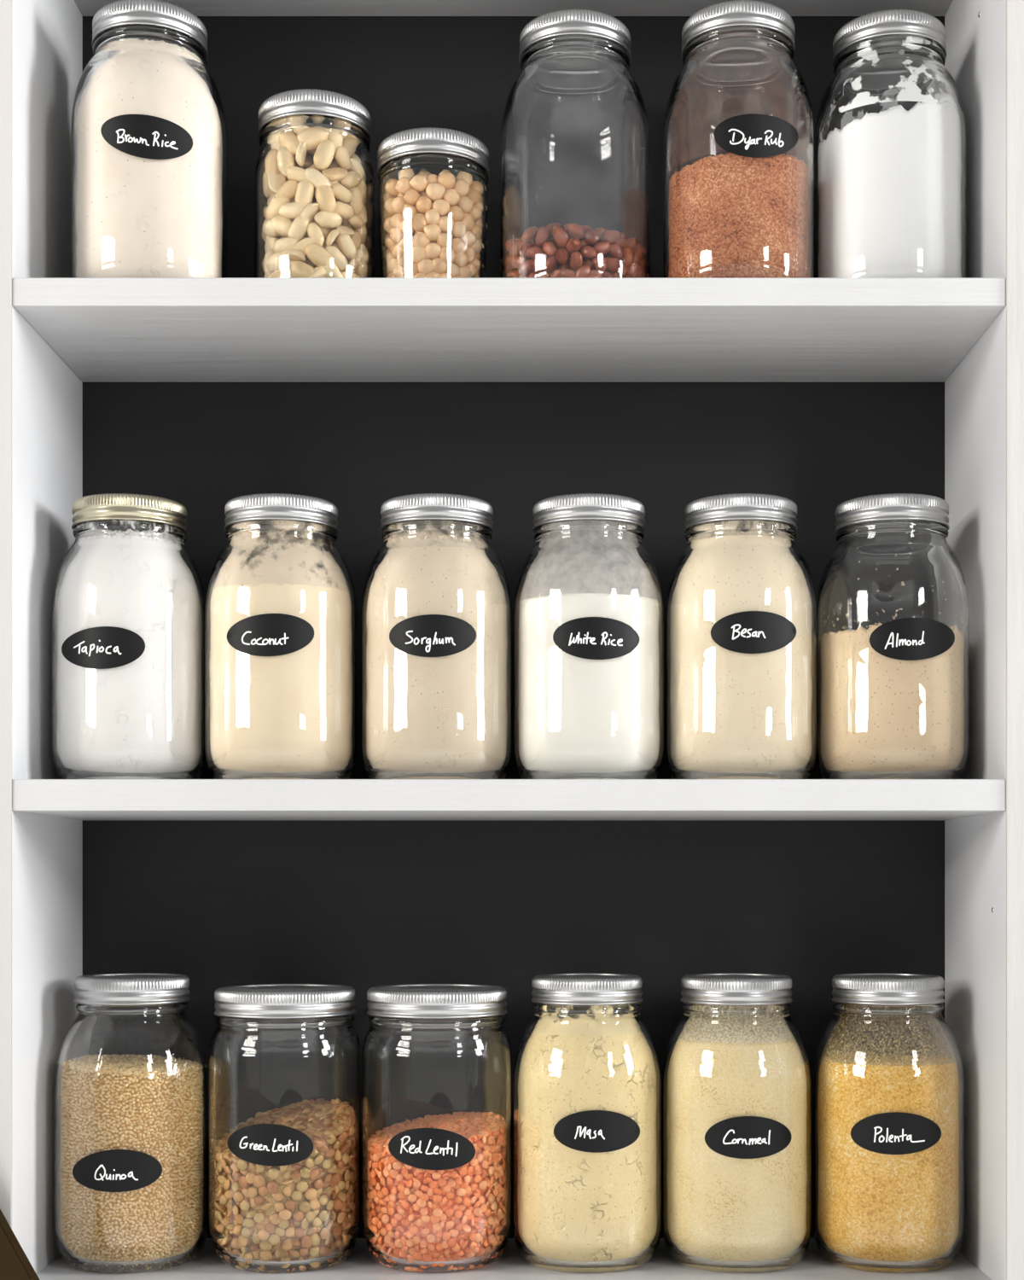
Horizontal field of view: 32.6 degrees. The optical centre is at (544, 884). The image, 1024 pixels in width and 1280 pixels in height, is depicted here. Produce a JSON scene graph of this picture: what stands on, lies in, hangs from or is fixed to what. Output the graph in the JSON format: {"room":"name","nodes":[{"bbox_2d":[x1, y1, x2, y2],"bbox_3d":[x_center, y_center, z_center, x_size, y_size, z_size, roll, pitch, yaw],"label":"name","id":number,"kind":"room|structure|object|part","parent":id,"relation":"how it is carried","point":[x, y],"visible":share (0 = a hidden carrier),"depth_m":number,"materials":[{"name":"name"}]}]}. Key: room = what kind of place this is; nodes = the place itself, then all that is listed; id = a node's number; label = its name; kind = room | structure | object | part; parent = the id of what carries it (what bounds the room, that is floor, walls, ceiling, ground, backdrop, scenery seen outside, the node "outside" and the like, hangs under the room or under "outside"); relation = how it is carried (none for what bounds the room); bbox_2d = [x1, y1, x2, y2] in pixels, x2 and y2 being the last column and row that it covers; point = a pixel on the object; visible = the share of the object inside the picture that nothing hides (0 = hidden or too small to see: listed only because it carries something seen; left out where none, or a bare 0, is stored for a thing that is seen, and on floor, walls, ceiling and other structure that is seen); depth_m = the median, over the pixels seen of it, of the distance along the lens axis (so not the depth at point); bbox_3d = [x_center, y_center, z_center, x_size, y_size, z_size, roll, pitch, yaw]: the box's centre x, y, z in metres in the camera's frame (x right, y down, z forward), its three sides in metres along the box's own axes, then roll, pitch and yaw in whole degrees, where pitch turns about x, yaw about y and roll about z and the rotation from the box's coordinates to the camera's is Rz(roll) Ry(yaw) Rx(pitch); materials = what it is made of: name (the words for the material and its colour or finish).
{"room":"pantry","nodes":[
{"label":"pantry","id":0,"kind":"room"},
{"bbox_3d":[-0.021,-0.122,1.033,1.592,1.505,0.015,0,0,0],"label":"wall","id":1,"kind":"structure","parent":0,"visible":0},
{"bbox_2d":[0,0,1023,1279],"bbox_3d":[-0.021,-0.172,1.107,0.692,0.905,0.166,0,0,0],"label":"pantry cabinet","id":2,"kind":"object","parent":1,"relation":"attached to","point":[356,395],"visible":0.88,"depth_m":1.17,"materials":[{"name":"white paint"}]},
{"bbox_2d":[0,1209,39,1279],"bbox_3d":[-0.235,0.395,1.016,0.315,0.506,0.012,0,0,0],"label":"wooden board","id":3,"kind":"object","parent":2,"relation":"attached to","point":[14,1265],"visible":1,"depth_m":1.01,"materials":[{"name":"brown wood"}]},
{"bbox_3d":[-0.322,-0.172,1.104,0.020,0.905,0.156,0,0,0],"label":"panel","id":4,"kind":"part","parent":2,"relation":"part of","materials":[{"name":"white paint"}]},
{"bbox_2d":[52,493,205,779],"bbox_3d":[-0.259,-0.150,1.095,0.094,0.176,0.094,0,0,-31],"label":"mason jar","id":5,"kind":"object","parent":2,"relation":"on","point":[129,601],"visible":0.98,"depth_m":1.06,"materials":[{"name":"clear glass"}]},
{"bbox_2d":[53,972,209,1273],"bbox_3d":[-0.262,0.148,1.110,0.096,0.181,0.096,0,0,-43],"label":"mason jar","id":6,"kind":"object","parent":2,"relation":"on","point":[131,1090],"visible":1,"depth_m":1.07,"materials":[{"name":"clear glass"}]},
{"bbox_2d":[70,0,227,278],"bbox_3d":[-0.246,-0.446,1.091,0.095,0.180,0.095,0,0,40],"label":"mason jar","id":7,"kind":"object","parent":2,"relation":"on","point":[149,142],"visible":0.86,"depth_m":1.05,"materials":[{"name":"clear glass"}]},
{"bbox_2d":[204,493,357,779],"bbox_3d":[-0.165,-0.150,1.095,0.094,0.176,0.094,0,0,43],"label":"mason jar","id":8,"kind":"object","parent":2,"relation":"on","point":[281,612],"visible":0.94,"depth_m":1.06,"materials":[{"name":"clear glass"}]},
{"bbox_2d":[208,983,360,1273],"bbox_3d":[-0.164,0.152,1.110,0.096,0.174,0.096,0,0,-37],"label":"mason jar","id":9,"kind":"object","parent":2,"relation":"on","point":[284,1184],"visible":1,"depth_m":1.07,"materials":[{"name":"clear glass"}]},
{"bbox_2d":[254,88,375,278],"bbox_3d":[-0.145,-0.422,1.104,0.076,0.132,0.076,0,0,-27],"label":"mason jar","id":10,"kind":"object","parent":2,"relation":"on","point":[314,177],"visible":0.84,"depth_m":1.07,"materials":[{"name":"clear glass"}]},
{"bbox_2d":[377,127,489,278],"bbox_3d":[-0.070,-0.410,1.104,0.071,0.108,0.071,0,0,-18],"label":"mason jar","id":11,"kind":"object","parent":2,"relation":"on","point":[433,182],"visible":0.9,"depth_m":1.07,"materials":[{"name":"clear glass"}]},
{"bbox_2d":[360,493,511,779],"bbox_3d":[-0.067,-0.150,1.095,0.094,0.176,0.094,0,0,40],"label":"mason jar","id":12,"kind":"object","parent":2,"relation":"on","point":[436,609],"visible":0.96,"depth_m":1.06,"materials":[{"name":"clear glass"}]},
{"bbox_2d":[361,983,511,1273],"bbox_3d":[-0.068,0.152,1.110,0.095,0.174,0.095,0,0,40],"label":"mason jar","id":13,"kind":"object","parent":2,"relation":"on","point":[437,1058],"visible":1,"depth_m":1.07,"materials":[{"name":"clear glass"}]},
{"bbox_2d":[11,779,1006,820],"bbox_3d":[-0.021,-0.053,1.103,0.582,0.018,0.157,0,0,0],"label":"shelf","id":14,"kind":"object","parent":2,"relation":"attached to","point":[32,799],"depth_m":1.02,"materials":[{"name":"white paint"}]},
{"bbox_2d":[11,278,1006,382],"bbox_3d":[-0.021,-0.348,1.103,0.582,0.016,0.157,0,0,0],"label":"shelf","id":15,"kind":"object","parent":2,"relation":"attached to","point":[84,329],"depth_m":1.07,"materials":[{"name":"white paint"}]},
{"bbox_2d":[36,1238,991,1279],"bbox_3d":[-0.021,0.248,1.103,0.582,0.018,0.157,0,0,0],"label":"shelf","id":16,"kind":"object","parent":2,"relation":"attached to","point":[972,1263],"depth_m":1.08,"materials":[{"name":"white paint"}]},
{"bbox_2d":[500,9,650,278],"bbox_3d":[0.019,-0.446,1.103,0.095,0.180,0.095,0,0,-43],"label":"mason jar","id":17,"kind":"object","parent":2,"relation":"on","point":[575,137],"visible":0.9,"depth_m":1.06,"materials":[{"name":"clear glass"}]},
{"bbox_2d":[512,972,661,1273],"bbox_3d":[0.027,0.148,1.110,0.094,0.181,0.094,0,0,34],"label":"mason jar","id":18,"kind":"object","parent":2,"relation":"on","point":[587,1074],"visible":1,"depth_m":1.07,"materials":[{"name":"clear glass"}]},
{"bbox_2d":[513,493,664,779],"bbox_3d":[0.028,-0.150,1.095,0.094,0.176,0.094,0,0,43],"label":"mason jar","id":19,"kind":"object","parent":2,"relation":"on","point":[589,620],"visible":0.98,"depth_m":1.06,"materials":[{"name":"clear glass"}]},
{"bbox_2d":[662,972,811,1273],"bbox_3d":[0.122,0.148,1.110,0.094,0.181,0.094,0,0,43],"label":"mason jar","id":20,"kind":"object","parent":2,"relation":"on","point":[736,1078],"visible":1,"depth_m":1.07,"materials":[{"name":"clear glass"}]},
{"bbox_2d":[663,0,814,278],"bbox_3d":[0.121,-0.446,1.093,0.094,0.180,0.094,0,0,34],"label":"mason jar","id":21,"kind":"object","parent":2,"relation":"on","point":[738,134],"visible":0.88,"depth_m":1.05,"materials":[{"name":"clear glass"}]},
{"bbox_2d":[664,493,817,779],"bbox_3d":[0.123,-0.150,1.095,0.094,0.176,0.094,0,0,-43],"label":"mason jar","id":22,"kind":"object","parent":2,"relation":"on","point":[741,619],"visible":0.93,"depth_m":1.06,"materials":[{"name":"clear glass"}]},
{"bbox_2d":[812,972,964,1273],"bbox_3d":[0.218,0.148,1.110,0.094,0.181,0.094,0,0,-43],"label":"mason jar","id":23,"kind":"object","parent":2,"relation":"on","point":[888,1081],"visible":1,"depth_m":1.07,"materials":[{"name":"clear glass"}]},
{"bbox_2d":[813,9,966,278],"bbox_3d":[0.217,-0.446,1.103,0.095,0.180,0.095,0,0,-40],"label":"mason jar","id":24,"kind":"object","parent":2,"relation":"on","point":[890,134],"visible":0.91,"depth_m":1.06,"materials":[{"name":"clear glass"}]},
{"bbox_2d":[815,493,969,779],"bbox_3d":[0.217,-0.150,1.095,0.094,0.176,0.094,0,0,40],"label":"mason jar","id":25,"kind":"object","parent":2,"relation":"on","point":[893,608],"visible":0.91,"depth_m":1.06,"materials":[{"name":"clear glass"}]},
{"bbox_3d":[0.281,-0.172,1.104,0.020,0.905,0.156,0,0,0],"label":"panel","id":26,"kind":"part","parent":2,"relation":"part of","materials":[{"name":"white paint"}]}
]}

